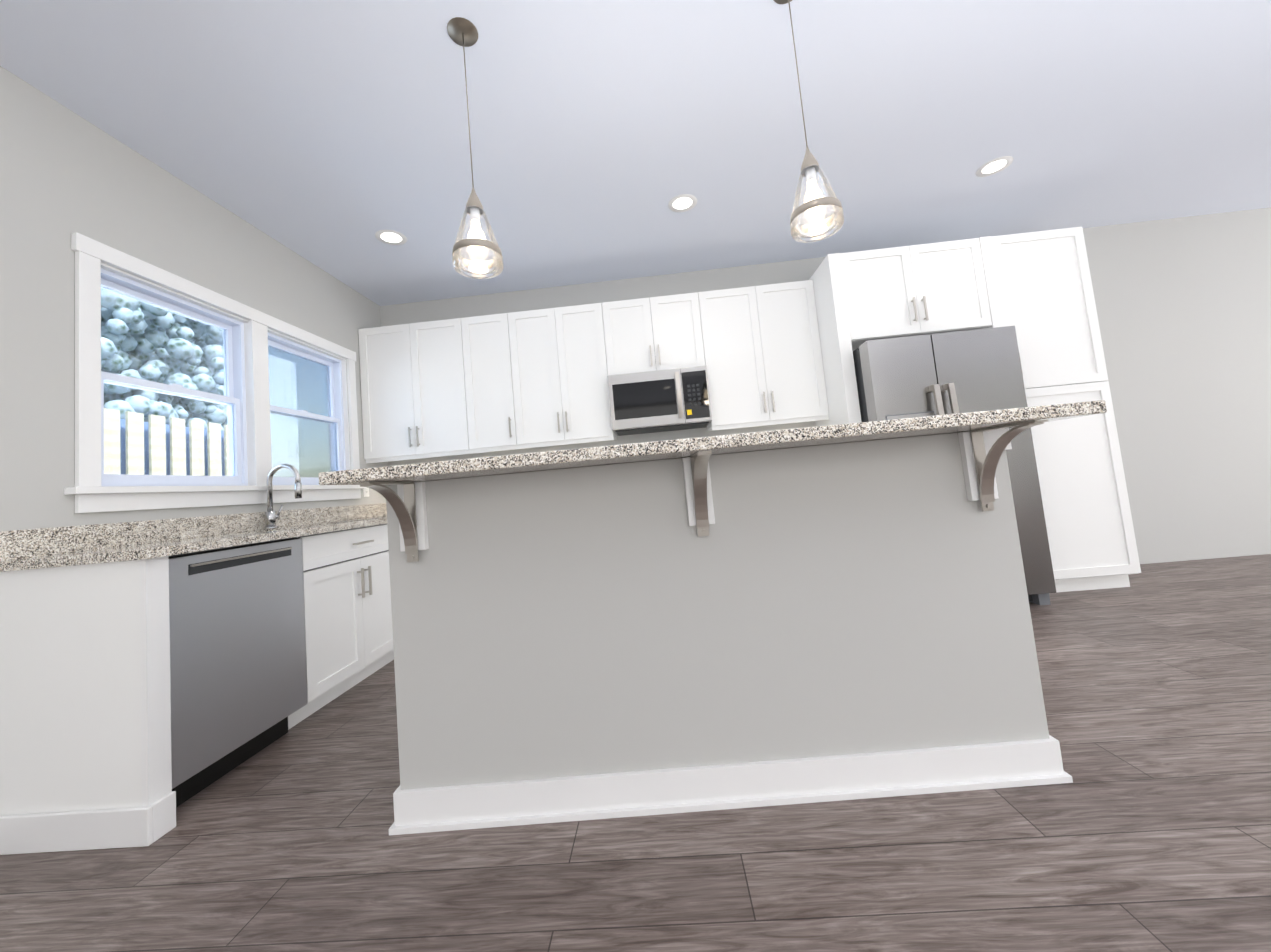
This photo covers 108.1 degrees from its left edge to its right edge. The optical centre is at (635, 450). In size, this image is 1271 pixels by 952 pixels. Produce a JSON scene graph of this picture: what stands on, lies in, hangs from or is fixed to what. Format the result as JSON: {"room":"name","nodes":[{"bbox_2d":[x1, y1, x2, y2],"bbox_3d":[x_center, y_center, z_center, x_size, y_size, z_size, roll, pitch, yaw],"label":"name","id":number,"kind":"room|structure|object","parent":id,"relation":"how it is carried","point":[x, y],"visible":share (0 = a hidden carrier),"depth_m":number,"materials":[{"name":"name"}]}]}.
{"room":"kitchen","nodes":[
{"label":"kitchen","id":0,"kind":"room"},
{"bbox_2d":[0,66,387,530],"bbox_3d":[-2.414,-0.164,0.307,0.160,2.760,7.700,-5,-4,3],"label":"wall","id":1,"kind":"structure","parent":0,"point":[65,172],"depth_m":1.89,"materials":[{"name":"grey paint"}]},
{"bbox_2d":[101,268,247,485],"bbox_3d":[-2.334,-0.292,2.322,0.095,0.967,0.725,-5,-4,3],"label":"window unit","id":2,"kind":"structure","parent":1,"relation":"in","point":[233,398],"depth_m":2.39,"materials":[{"name":"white plastic"}]},
{"bbox_2d":[64,232,366,513],"bbox_3d":[-2.280,-0.258,2.738,0.190,1.157,1.798,-5,-4,3],"label":"window frame","id":3,"kind":"structure","parent":1,"relation":"attached to","point":[90,493],"depth_m":2.27,"materials":[{"name":"white wood"}]},
{"bbox_2d":[268,333,345,484],"bbox_3d":[-2.292,-0.233,3.156,0.095,0.967,0.729,-5,-4,3],"label":"window unit","id":4,"kind":"structure","parent":1,"relation":"in","point":[307,416],"depth_m":3.19,"materials":[{"name":"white plastic"}]},
{"bbox_2d":[363,488,368,496],"bbox_3d":[-2.136,0.310,3.652,0.008,0.115,0.070,-5,-4,3],"label":"outlet","id":5,"kind":"object","parent":1,"relation":"attached to","point":[365,492],"visible":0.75,"depth_m":3.65,"materials":[{"name":"white plastic"}]},
{"bbox_2d":[0,554,1270,951],"bbox_3d":[2.862,0.772,-0.029,10.510,0.100,7.700,-5,-4,3],"label":"floor","id":6,"kind":"structure","parent":0,"point":[1148,828],"depth_m":1.22,"materials":[{"name":"brown wood"}]},
{"bbox_2d":[0,791,175,854],"bbox_3d":[-1.829,1.206,1.487,0.638,0.112,0.085,-5,-4,3],"label":"baseboard return","id":7,"kind":"object","parent":6,"relation":"on","point":[89,829],"visible":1,"depth_m":1.44,"materials":[{"name":"white wood"}]},
{"bbox_2d":[0,524,393,815],"bbox_3d":[-1.818,0.886,2.392,0.642,0.880,1.813,-5,-4,3],"label":"base cabinet","id":8,"kind":"object","parent":6,"relation":"on","point":[85,711],"depth_m":1.50,"materials":[{"name":"white wood"}]},
{"bbox_2d":[169,537,307,806],"bbox_3d":[-1.844,0.851,1.862,0.602,0.876,0.602,-5,-4,3],"label":"dishwasher","id":9,"kind":"object","parent":6,"relation":"on","point":[238,684],"visible":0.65,"depth_m":1.79,"materials":[{"name":"grey metal"}]},
{"bbox_2d":[399,508,674,815],"bbox_3d":[-0.254,0.701,1.810,0.961,0.880,0.589,-5,-4,1],"label":"panel","id":10,"kind":"object","parent":6,"relation":"on","point":[531,656],"depth_m":1.43,"materials":[{"name":"grey paint"}]},
{"bbox_2d":[319,400,1106,486],"bbox_3d":[0.185,-0.003,1.382,2.010,0.033,0.422,-5,-4,1],"label":"countertop","id":11,"kind":"structure","parent":10,"relation":"on","point":[830,436],"depth_m":1.18,"materials":[{"name":"beige stone"}]},
{"bbox_2d":[647,496,814,795],"bbox_3d":[0.387,0.642,1.797,0.571,0.880,0.589,-5,-4,1],"label":"base cabinet","id":12,"kind":"object","parent":6,"relation":"on","point":[734,692],"depth_m":1.42,"materials":[{"name":"grey paint"}]},
{"bbox_2d":[783,476,1042,783],"bbox_3d":[0.886,0.596,1.788,0.673,0.880,0.589,-5,-4,1],"label":"panel","id":13,"kind":"object","parent":6,"relation":"on","point":[839,612],"depth_m":1.41,"materials":[{"name":"grey paint"}]},
{"bbox_2d":[853,326,1056,604],"bbox_3d":[2.073,0.150,3.288,0.936,1.775,0.896,-5,-4,3],"label":"refrigerator","id":14,"kind":"object","parent":6,"relation":"on","point":[977,370],"visible":0.25,"depth_m":2.95,"materials":[{"name":"grey metal"}]},
{"bbox_2d":[977,227,1140,591],"bbox_3d":[2.873,-0.265,3.427,0.695,2.476,0.655,-5,-4,3],"label":"tall cabinet","id":15,"kind":"object","parent":6,"relation":"on","point":[1035,289],"depth_m":3.11,"materials":[{"name":"white wood"}]},
{"bbox_3d":[0.069,0.799,3.502,2.997,0.880,0.642,-5,-4,3],"label":"wall","id":16,"kind":"structure","parent":6,"relation":"on","visible":0},
{"bbox_2d":[0,503,386,571],"bbox_3d":[-1.834,0.497,2.716,0.652,0.328,2.442,-5,-4,3],"label":"countertop","id":17,"kind":"structure","parent":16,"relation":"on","point":[29,549],"depth_m":1.52,"materials":[{"name":"stone"}]},
{"bbox_2d":[264,464,301,529],"bbox_3d":[-2.025,0.262,2.670,0.219,0.368,0.112,-5,-4,3],"label":"faucet","id":18,"kind":"object","parent":17,"relation":"on","point":[271,516],"visible":1,"depth_m":2.64,"materials":[{"name":"silver metal"}]},
{"bbox_2d":[0,0,1270,305],"bbox_3d":[2.603,-2.079,0.187,10.510,0.120,7.700,-5,-4,3],"label":"ceiling","id":19,"kind":"structure","parent":0,"point":[330,136],"depth_m":2.28,"materials":[{"name":"white paint"}]},
{"bbox_2d":[375,230,406,244],"bbox_3d":[-1.625,-1.414,3.065,0.189,0.004,0.189,-4,-5,-21],"label":"recessed light","id":20,"kind":"object","parent":19,"relation":"in","point":[385,236],"depth_m":3.06,"materials":[{"name":"white plastic"}]},
{"bbox_2d":[447,17,502,278],"bbox_3d":[-0.619,-1.133,1.729,0.178,0.944,0.178,-5,-4,3],"label":"pendant light","id":21,"kind":"object","parent":19,"relation":"hanging from","point":[463,32],"visible":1,"depth_m":1.72,"materials":[{"name":"clear glass"}]},
{"bbox_2d":[668,194,696,211],"bbox_3d":[0.304,-1.596,2.980,0.189,0.004,0.189,-5,-4,-6],"label":"recessed light","id":22,"kind":"object","parent":19,"relation":"in","point":[689,201],"depth_m":2.98,"materials":[{"name":"white plastic"}]},
{"bbox_2d":[773,0,843,242],"bbox_3d":[0.606,-1.248,1.675,0.178,0.944,0.178,-5,-4,3],"label":"pendant light","id":23,"kind":"object","parent":19,"relation":"hanging from","point":[815,201],"visible":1,"depth_m":1.65,"materials":[{"name":"clear glass"}]},
{"bbox_2d":[976,156,1012,176],"bbox_3d":[2.254,-1.780,2.893,0.189,0.004,0.189,-4,-5,-21],"label":"recessed light","id":24,"kind":"object","parent":19,"relation":"in","point":[996,165],"depth_m":2.89,"materials":[{"name":"white plastic"}]},
{"bbox_2d":[380,208,1270,563],"bbox_3d":[3.005,-0.389,3.836,10.350,2.760,0.150,-5,-4,3],"label":"wall","id":25,"kind":"structure","parent":0,"point":[1184,310],"depth_m":3.72,"materials":[{"name":"grey paint"}]},
{"bbox_2d":[358,280,828,463],"bbox_3d":[-0.381,-0.602,3.765,3.653,1.098,0.362,-5,-4,3],"label":"upper cabinet","id":26,"kind":"object","parent":25,"relation":"attached to","point":[497,382],"visible":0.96,"depth_m":3.63,"materials":[{"name":"white wood"}]},
{"bbox_2d":[607,366,711,435],"bbox_3d":[0.190,-0.381,3.667,0.758,0.432,0.468,-5,-4,3],"label":"microwave","id":27,"kind":"object","parent":26,"relation":"attached to","point":[660,401],"visible":1,"depth_m":3.50,"materials":[{"name":"silver metal"}]},
{"bbox_2d":[813,238,992,366],"bbox_3d":[1.966,-1.103,3.535,0.960,0.631,0.651,-5,-4,3],"label":"upper cabinet","id":28,"kind":"object","parent":25,"relation":"attached to","point":[861,297],"depth_m":3.22,"materials":[{"name":"white wood"}]},
{"label":"outside","id":29,"kind":"structure","parent":0,"visible":0},
{"bbox_3d":[-31.691,4.807,10.179,59.800,0.250,70.000,-5,-4,3],"label":"ground","id":30,"kind":"structure","parent":29,"visible":0},
{"bbox_2d":[101,288,226,430],"bbox_3d":[-5.798,-2.601,5.233,1.567,9.050,2.331,-5,-4,3],"label":"tree","id":31,"kind":"object","parent":30,"relation":"on","point":[126,319],"depth_m":5.03,"materials":[{"name":"green plant"}]},
{"bbox_2d":[104,408,228,475],"bbox_3d":[-4.459,0.720,4.343,0.150,2.080,2.160,-5,-4,3],"label":"fence","id":32,"kind":"object","parent":30,"relation":"on","point":[155,453],"depth_m":4.33,"materials":[{"name":"white wood"}]}
]}

